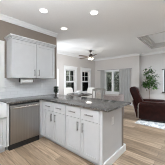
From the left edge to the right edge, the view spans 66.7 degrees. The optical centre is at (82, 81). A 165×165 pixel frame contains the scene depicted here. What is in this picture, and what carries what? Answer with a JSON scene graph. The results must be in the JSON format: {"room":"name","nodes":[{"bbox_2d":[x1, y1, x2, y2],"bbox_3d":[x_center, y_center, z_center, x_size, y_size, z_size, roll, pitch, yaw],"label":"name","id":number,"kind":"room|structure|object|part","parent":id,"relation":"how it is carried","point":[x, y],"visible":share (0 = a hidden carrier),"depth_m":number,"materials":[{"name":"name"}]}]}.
{"room":"kitchen","nodes":[
{"label":"kitchen","id":0,"kind":"room"},
{"bbox_2d":[0,20,55,98],"bbox_3d":[-2.355,-0.068,2.176,0.129,2.740,4.550,0,0,41],"label":"wall","id":1,"kind":"structure","parent":0,"point":[31,89],"depth_m":3.13,"materials":[{"name":"white tile"}]},
{"bbox_2d":[0,40,5,91],"bbox_3d":[-2.200,-0.328,2.306,0.170,1.120,1.370,0,0,41],"label":"window","id":2,"kind":"structure","parent":1,"relation":"in","point":[2,43],"depth_m":2.74,"materials":[{"name":"white paint"}]},
{"bbox_3d":[-2.158,0.167,2.269,0.060,0.130,1.370,0,0,41],"label":"sill","id":3,"kind":"part","parent":2,"relation":"part of","materials":[{"name":"white paint"}]},
{"bbox_2d":[8,83,14,87],"bbox_3d":[-1.632,0.092,2.892,0.008,0.120,0.150,0,0,41],"label":"electrical outlet","id":4,"kind":"object","parent":1,"relation":"attached to","point":[10,85],"visible":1,"depth_m":2.89,"materials":[{"name":"white plastic"}]},
{"bbox_2d":[0,13,57,36],"bbox_3d":[-2.281,-1.387,2.111,0.085,0.100,4.550,0,0,41],"label":"trim","id":5,"kind":"structure","parent":1,"relation":"attached to","point":[2,17],"depth_m":3.11,"materials":[{"name":"white paint"}]},
{"bbox_2d":[4,33,56,78],"bbox_3d":[-1.217,-0.521,3.099,0.374,0.903,1.160,0,0,41],"label":"upper cabinet","id":6,"kind":"object","parent":1,"relation":"attached to","point":[26,57],"visible":1,"depth_m":2.89,"materials":[{"name":"white paint"}]},
{"bbox_3d":[-1.291,-0.480,2.815,0.020,0.812,0.539,0,0,41],"label":"door","id":7,"kind":"part","parent":6,"relation":"part of","materials":[{"name":"white paint"}]},
{"bbox_2d":[19,78,33,83],"bbox_3d":[-1.323,-0.007,2.960,0.116,0.124,0.330,0,0,41],"label":"paper towel holder","id":8,"kind":"object","parent":6,"relation":"attached to","point":[21,81],"visible":1,"depth_m":2.90,"materials":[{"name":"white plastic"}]},
{"bbox_3d":[-1.217,-0.935,3.099,0.374,0.075,1.160,0,0,41],"label":"cornice","id":9,"kind":"part","parent":6,"relation":"part of","materials":[{"name":"white paint"}]},
{"bbox_3d":[-0.937,-0.480,3.216,0.020,0.812,0.519,0,0,41],"label":"door","id":10,"kind":"part","parent":6,"relation":"part of","materials":[{"name":"white paint"}]},
{"bbox_2d":[56,37,56,85],"bbox_3d":[-1.425,-0.068,4.470,1.750,2.740,0.120,0,0,41],"label":"wall","id":11,"kind":"structure","parent":0,"point":[56,37],"depth_m":3.86,"materials":[{"name":"beige paint"}]},
{"bbox_2d":[57,53,94,96],"bbox_3d":[-0.554,-0.068,6.887,0.140,2.740,4.900,0,0,41],"label":"wall","id":12,"kind":"structure","parent":0,"point":[62,60],"depth_m":6.99,"materials":[{"name":"beige paint"}]},
{"bbox_2d":[57,69,58,93],"bbox_3d":[-1.509,0.087,5.736,0.171,1.370,1.010,0,0,41],"label":"window","id":13,"kind":"structure","parent":12,"relation":"in","point":[57,69],"depth_m":6.06,"materials":[{"name":"white paint"}]},
{"bbox_2d":[64,65,77,92],"bbox_3d":[-0.653,-0.013,6.708,0.171,1.570,0.980,0,0,41],"label":"window","id":14,"kind":"structure","parent":12,"relation":"in","point":[70,69],"depth_m":6.87,"materials":[{"name":"white paint"}]},
{"bbox_3d":[-0.704,-0.288,6.753,0.004,0.540,0.620,0,0,41],"label":"pane","id":15,"kind":"part","parent":14,"relation":"part of","materials":[{"name":"clear glass"}]},
{"bbox_2d":[57,51,94,60],"bbox_3d":[-0.578,-1.387,6.689,0.085,0.100,4.330,0,0,41],"label":"trim","id":16,"kind":"structure","parent":12,"relation":"attached to","point":[58,52],"depth_m":6.64,"materials":[{"name":"white paint"}]},
{"bbox_2d":[81,67,90,92],"bbox_3d":[0.187,-0.013,7.660,0.171,1.570,0.980,0,0,41],"label":"window","id":17,"kind":"structure","parent":12,"relation":"in","point":[85,84],"depth_m":7.69,"materials":[{"name":"white paint"}]},
{"bbox_3d":[0.136,-0.288,7.706,0.004,0.540,0.620,0,0,41],"label":"pane","id":18,"kind":"part","parent":17,"relation":"part of","materials":[{"name":"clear glass"}]},
{"bbox_3d":[0.158,0.332,7.686,0.004,0.540,0.620,0,0,41],"label":"pane","id":19,"kind":"part","parent":17,"relation":"part of","materials":[{"name":"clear glass"}]},
{"bbox_2d":[0,0,164,58],"bbox_3d":[1.145,-1.468,2.357,8.800,0.060,9.450,0,0,41],"label":"ceiling","id":20,"kind":"structure","parent":0,"point":[115,30],"depth_m":2.97,"materials":[{"name":"paint"}]},
{"bbox_2d":[39,8,48,13],"bbox_3d":[-0.791,-1.431,2.550,0.196,0.012,0.196,0,0,41],"label":"recessed light","id":21,"kind":"object","parent":20,"relation":"in","point":[42,10],"visible":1,"depth_m":2.54,"materials":[{"name":"white paint"}]},
{"bbox_2d":[79,50,96,59],"bbox_3d":[0.349,-1.222,5.903,1.243,0.432,1.271,0,0,41],"label":"ceiling fan","id":22,"kind":"object","parent":20,"relation":"hanging from","point":[90,56],"visible":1,"depth_m":5.82,"materials":[{"name":"brown metal"}]},
{"bbox_2d":[90,10,98,14],"bbox_3d":[0.246,-1.431,2.623,0.196,0.012,0.196,0,0,41],"label":"recessed light","id":23,"kind":"object","parent":20,"relation":"in","point":[93,12],"visible":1,"depth_m":2.62,"materials":[{"name":"white paint"}]},
{"bbox_2d":[0,105,164,164],"bbox_3d":[1.145,1.332,2.357,8.800,0.060,9.450,0,0,41],"label":"floor","id":24,"kind":"structure","parent":0,"point":[145,145],"depth_m":2.32,"materials":[{"name":"brown wood"}]},
{"bbox_2d":[0,117,5,152],"bbox_3d":[-1.890,0.977,2.130,0.628,0.650,0.895,0,0,41],"label":"base cabinet","id":25,"kind":"object","parent":24,"relation":"on","point":[2,120],"visible":0.86,"depth_m":2.25,"materials":[{"name":"white paint"}]},
{"bbox_2d":[5,104,8,149],"bbox_3d":[-1.593,0.860,2.497,0.588,0.883,0.044,0,0,41],"label":"filler panel","id":26,"kind":"object","parent":24,"relation":"on","point":[7,117],"visible":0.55,"depth_m":2.30,"materials":[{"name":"white paint"}]},
{"bbox_2d":[8,100,39,150],"bbox_3d":[-1.345,0.861,2.728,0.654,0.882,0.618,0,0,41],"label":"dishwasher","id":27,"kind":"object","parent":24,"relation":"on","point":[24,117],"visible":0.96,"depth_m":2.51,"materials":[{"name":"silver metal"}]},
{"bbox_3d":[-1.159,0.484,2.564,0.040,0.048,0.594,0,0,41],"label":"control panel","id":28,"kind":"part","parent":27,"relation":"part of","materials":[{"name":"silver metal"}]},
{"bbox_3d":[-1.122,0.505,2.532,0.060,0.034,0.530,0,0,41],"label":"handle","id":29,"kind":"part","parent":27,"relation":"part of","materials":[{"name":"metal"}]},
{"bbox_2d":[39,100,46,137],"bbox_3d":[-0.906,0.860,3.213,0.672,0.883,0.678,0,0,41],"label":"base cabinet","id":30,"kind":"object","parent":24,"relation":"on","point":[40,101],"visible":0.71,"depth_m":2.80,"materials":[{"name":"white paint"}]},
{"bbox_2d":[44,101,68,149],"bbox_3d":[-0.381,0.860,2.751,0.720,0.883,0.678,0,0,41],"label":"base cabinet","id":31,"kind":"object","parent":24,"relation":"on","point":[54,113],"visible":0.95,"depth_m":2.49,"materials":[{"name":"white paint"}]},
{"bbox_3d":[-0.709,0.523,2.651,0.352,0.178,0.020,0,0,41],"label":"drawer","id":32,"kind":"part","parent":31,"relation":"part of","materials":[{"name":"white paint"}]},
{"bbox_3d":[-0.709,0.908,2.651,0.352,0.577,0.020,0,0,41],"label":"door","id":33,"kind":"part","parent":31,"relation":"part of","materials":[{"name":"white paint"}]},
{"bbox_3d":[-0.439,0.523,2.413,0.352,0.178,0.020,0,0,41],"label":"drawer","id":34,"kind":"part","parent":31,"relation":"part of","materials":[{"name":"white paint"}]},
{"bbox_3d":[-0.439,0.908,2.413,0.352,0.577,0.020,0,0,41],"label":"door","id":35,"kind":"part","parent":31,"relation":"part of","materials":[{"name":"white paint"}]},
{"bbox_2d":[64,87,72,94],"bbox_3d":[-0.568,0.807,5.990,0.469,0.991,0.581,0,0,-32],"label":"dining chair","id":36,"kind":"object","parent":24,"relation":"on","point":[69,89],"visible":0.34,"depth_m":6.14,"materials":[{"name":"beige fabric"}]},
{"bbox_2d":[67,93,91,96],"bbox_3d":[-0.136,0.921,5.319,1.080,0.759,1.080,0,0,41],"label":"dining table","id":37,"kind":"object","parent":24,"relation":"on","point":[69,94],"visible":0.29,"depth_m":5.11,"materials":[{"name":"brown wood"}]},
{"bbox_2d":[87,87,94,97],"bbox_3d":[0.322,0.807,6.035,0.469,0.991,0.581,0,0,33],"label":"dining chair","id":38,"kind":"object","parent":24,"relation":"on","point":[89,90],"visible":0.33,"depth_m":6.20,"materials":[{"name":"beige fabric"}]},
{"bbox_2d":[66,105,121,164],"bbox_3d":[0.191,0.860,2.255,0.783,0.883,0.692,0,0,41],"label":"base cabinet","id":39,"kind":"object","parent":24,"relation":"on","point":[82,124],"depth_m":1.98,"materials":[{"name":"white paint"}]},
{"bbox_2d":[0,94,130,111],"bbox_3d":[-0.931,0.403,1.968,2.300,0.030,2.920,0,0,41],"label":"countertop","id":40,"kind":"structure","parent":39,"relation":"on","point":[104,105],"depth_m":2.40,"materials":[{"name":"stone"}]},
{"bbox_2d":[0,101,6,117],"bbox_3d":[-1.845,0.523,2.093,0.505,0.247,0.880,0,0,41],"label":"sink","id":41,"kind":"object","parent":40,"relation":"in","point":[3,106],"visible":1,"depth_m":2.22,"materials":[{"name":"white ceramic"}]},
{"bbox_2d":[54,86,58,94],"bbox_3d":[-0.771,0.265,3.662,0.192,0.245,0.172,0,0,41],"label":"potted herb","id":42,"kind":"object","parent":40,"relation":"on","point":[56,90],"visible":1,"depth_m":3.63,"materials":[{"name":"green plant"}]},
{"bbox_3d":[-0.161,0.523,2.168,0.362,0.178,0.020,0,0,41],"label":"drawer","id":43,"kind":"part","parent":39,"relation":"part of","materials":[{"name":"white paint"}]},
{"bbox_3d":[-0.161,0.908,2.168,0.362,0.577,0.020,0,0,41],"label":"door","id":44,"kind":"part","parent":39,"relation":"part of","materials":[{"name":"white paint"}]},
{"bbox_3d":[0.116,0.523,1.924,0.362,0.178,0.020,0,0,41],"label":"drawer","id":45,"kind":"part","parent":39,"relation":"part of","materials":[{"name":"white paint"}]},
{"bbox_3d":[0.116,0.908,1.924,0.362,0.577,0.020,0,0,41],"label":"door","id":46,"kind":"part","parent":39,"relation":"part of","materials":[{"name":"white paint"}]},
{"bbox_3d":[0.480,0.860,2.024,0.042,0.883,0.656,0,0,41],"label":"end panel","id":47,"kind":"part","parent":39,"relation":"part of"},
{"bbox_2d":[92,88,105,98],"bbox_3d":[0.516,0.762,4.468,0.462,1.080,0.545,0,0,-9],"label":"dining chair","id":48,"kind":"object","parent":24,"relation":"on","point":[98,95],"visible":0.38,"depth_m":4.22,"materials":[{"name":"grey wood"}]},
{"bbox_3d":[0.554,0.277,4.216,0.450,0.109,0.035,0,0,-9],"label":"rail","id":49,"kind":"part","parent":48,"relation":"part of","materials":[{"name":"grey wood"}]},
{"bbox_2d":[103,94,123,115],"bbox_3d":[1.015,0.868,4.005,0.657,0.871,0.559,0,0,-19],"label":"barrel chair","id":50,"kind":"object","parent":24,"relation":"on","point":[120,97],"visible":0.36,"depth_m":3.79,"materials":[{"name":"grey fabric"}]},
{"bbox_2d":[135,119,164,129],"bbox_3d":[3.527,1.296,3.743,3.060,0.010,2.320,0,0,41],"label":"area rug","id":51,"kind":"object","parent":24,"relation":"on","point":[159,125],"visible":0.43,"depth_m":3.82,"materials":[{"name":"white fabric"}]},
{"bbox_2d":[130,86,164,122],"bbox_3d":[2.339,0.743,4.420,1.227,1.095,0.891,0,0,27],"label":"recliner","id":52,"kind":"object","parent":51,"relation":"on","point":[153,110],"visible":1,"depth_m":4.09,"materials":[{"name":"leather"}]},
{"bbox_3d":[1.962,0.962,4.621,0.172,0.560,0.760,0,0,27],"label":"panel","id":53,"kind":"part","parent":52,"relation":"part of","materials":[{"name":"leather"}]},
{"bbox_3d":[2.002,0.599,4.601,0.461,0.806,0.510,0,0,27],"label":"backrest","id":54,"kind":"part","parent":52,"relation":"part of","materials":[{"name":"leather"}]},
{"bbox_3d":[2.303,0.974,4.050,0.909,0.553,0.180,0,0,27],"label":"arm","id":55,"kind":"part","parent":52,"relation":"part of","materials":[{"name":"leather"}]},
{"bbox_2d":[141,66,159,98],"bbox_3d":[3.091,0.290,5.776,0.881,2.000,0.968,0,0,41],"label":"potted ficus","id":56,"kind":"object","parent":24,"relation":"on","point":[149,82],"visible":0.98,"depth_m":5.75,"materials":[{"name":"plant"}]},
{"bbox_2d":[95,55,140,102],"bbox_3d":[1.958,-0.068,7.506,2.810,2.740,0.250,0,0,41],"label":"wall","id":57,"kind":"structure","parent":0,"point":[134,62],"depth_m":7.08,"materials":[{"name":"beige paint"}]},
{"bbox_2d":[104,70,118,94],"bbox_3d":[1.802,0.052,7.503,1.170,1.440,0.160,0,0,41],"label":"window","id":58,"kind":"structure","parent":57,"relation":"in","point":[112,71],"depth_m":7.48,"materials":[{"name":"white paint"}]},
{"bbox_3d":[1.769,0.707,7.465,1.170,0.130,0.060,0,0,41],"label":"sill","id":59,"kind":"part","parent":58,"relation":"part of","materials":[{"name":"white paint"}]},
{"bbox_2d":[95,53,138,60],"bbox_3d":[1.847,-1.387,7.380,2.810,0.100,0.085,0,0,41],"label":"trim","id":60,"kind":"structure","parent":57,"relation":"attached to","point":[136,54],"depth_m":7.18,"materials":[{"name":"white paint"}]},
{"bbox_3d":[1.816,-0.683,7.382,2.200,0.044,0.121,0,0,41],"label":"curtain rod","id":61,"kind":"object","parent":57,"relation":"attached to","visible":0},
{"bbox_2d":[100,71,103,98],"bbox_3d":[1.237,0.312,7.845,0.296,1.950,0.067,0,0,41],"label":"curtain","id":62,"kind":"object","parent":61,"relation":"hanging from","point":[102,72],"visible":0.61,"depth_m":7.85,"materials":[{"name":"grey fabric"}]},
{"bbox_2d":[119,69,129,101],"bbox_3d":[2.309,0.312,6.899,0.616,1.950,0.068,0,0,41],"label":"curtain","id":63,"kind":"object","parent":61,"relation":"hanging from","point":[124,74],"visible":0.72,"depth_m":6.88,"materials":[{"name":"grey fabric"}]},
{"bbox_2d":[122,107,122,145],"bbox_3d":[0.157,0.860,2.828,1.535,0.884,0.120,0,0,41],"label":"wall","id":64,"kind":"structure","parent":0,"point":[122,107],"depth_m":2.33,"materials":[{"name":"beige paint"}]},
{"bbox_2d":[103,143,125,164],"bbox_3d":[-0.029,1.239,2.586,1.576,0.124,0.770,0,0,41],"label":"baseboard","id":65,"kind":"structure","parent":64,"relation":"attached to","point":[118,153],"depth_m":2.06,"materials":[{"name":"white paint"}]},
{"bbox_2d":[141,53,164,99],"bbox_3d":[5.332,-0.068,4.831,5.790,2.740,0.200,0,0,41],"label":"wall","id":66,"kind":"structure","parent":0,"point":[157,61],"depth_m":6.24,"materials":[{"name":"beige paint"}]},
{"bbox_2d":[141,51,164,55],"bbox_3d":[5.238,-1.387,4.724,5.790,0.100,0.085,0,0,41],"label":"trim","id":67,"kind":"structure","parent":66,"relation":"attached to","point":[158,52],"depth_m":6.23,"materials":[{"name":"white paint"}]},
{"bbox_2d":[162,69,164,92],"bbox_3d":[4.223,-0.013,5.682,1.050,1.130,0.150,0,0,41],"label":"window","id":68,"kind":"structure","parent":66,"relation":"in","point":[162,69],"depth_m":5.97,"materials":[{"name":"white paint"}]},
{"bbox_2d":[149,32,164,42],"bbox_3d":[3.487,-1.608,3.865,3.080,0.050,2.070,0,0,41],"label":"ceiling","id":69,"kind":"structure","parent":0,"point":[160,37],"depth_m":4.54,"materials":[{"name":"paint"}]},
{"bbox_3d":[3.487,-1.540,3.865,3.000,0.085,1.990,0,0,41],"label":"wall","id":70,"kind":"structure","parent":0,"visible":0},
{"bbox_2d":[137,36,154,48],"bbox_3d":[2.482,-1.502,4.750,0.200,0.160,1.870,0,0,41],"label":"trim","id":71,"kind":"structure","parent":70,"relation":"attached to","point":[147,40],"depth_m":4.72,"materials":[{"name":"grey paint"}]},
{"bbox_2d":[152,42,164,48],"bbox_3d":[4.039,-1.502,4.491,2.880,0.160,0.200,0,0,41],"label":"trim","id":72,"kind":"structure","parent":70,"relation":"attached to","point":[161,44],"depth_m":5.23,"materials":[{"name":"grey paint"}]},
{"label":"outside","id":73,"kind":"structure","parent":0,"visible":0},
{"bbox_3d":[-0.622,1.552,9.880,30.000,0.200,30.000,0,0,41],"label":"lawn","id":74,"kind":"structure","parent":73,"visible":0},
{"bbox_2d":[66,71,70,87],"bbox_3d":[-1.395,-0.366,13.051,2.975,3.646,3.035,0,0,41],"label":"tree","id":75,"kind":"object","parent":74,"relation":"on","point":[68,84],"visible":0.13,"depth_m":12.76,"materials":[{"name":"green plant"}]},
{"bbox_2d":[107,72,115,90],"bbox_3d":[2.990,-0.424,13.778,2.599,3.762,2.604,0,0,41],"label":"tree","id":76,"kind":"object","parent":74,"relation":"on","point":[109,84],"visible":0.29,"depth_m":13.35,"materials":[{"name":"green plant"}]},
{"bbox_2d":[108,71,118,91],"bbox_3d":[3.473,-0.307,11.020,2.636,3.530,2.542,0,0,41],"label":"tree","id":77,"kind":"object","parent":74,"relation":"on","point":[116,79],"visible":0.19,"depth_m":11.06,"materials":[{"name":"green plant"}]}
]}

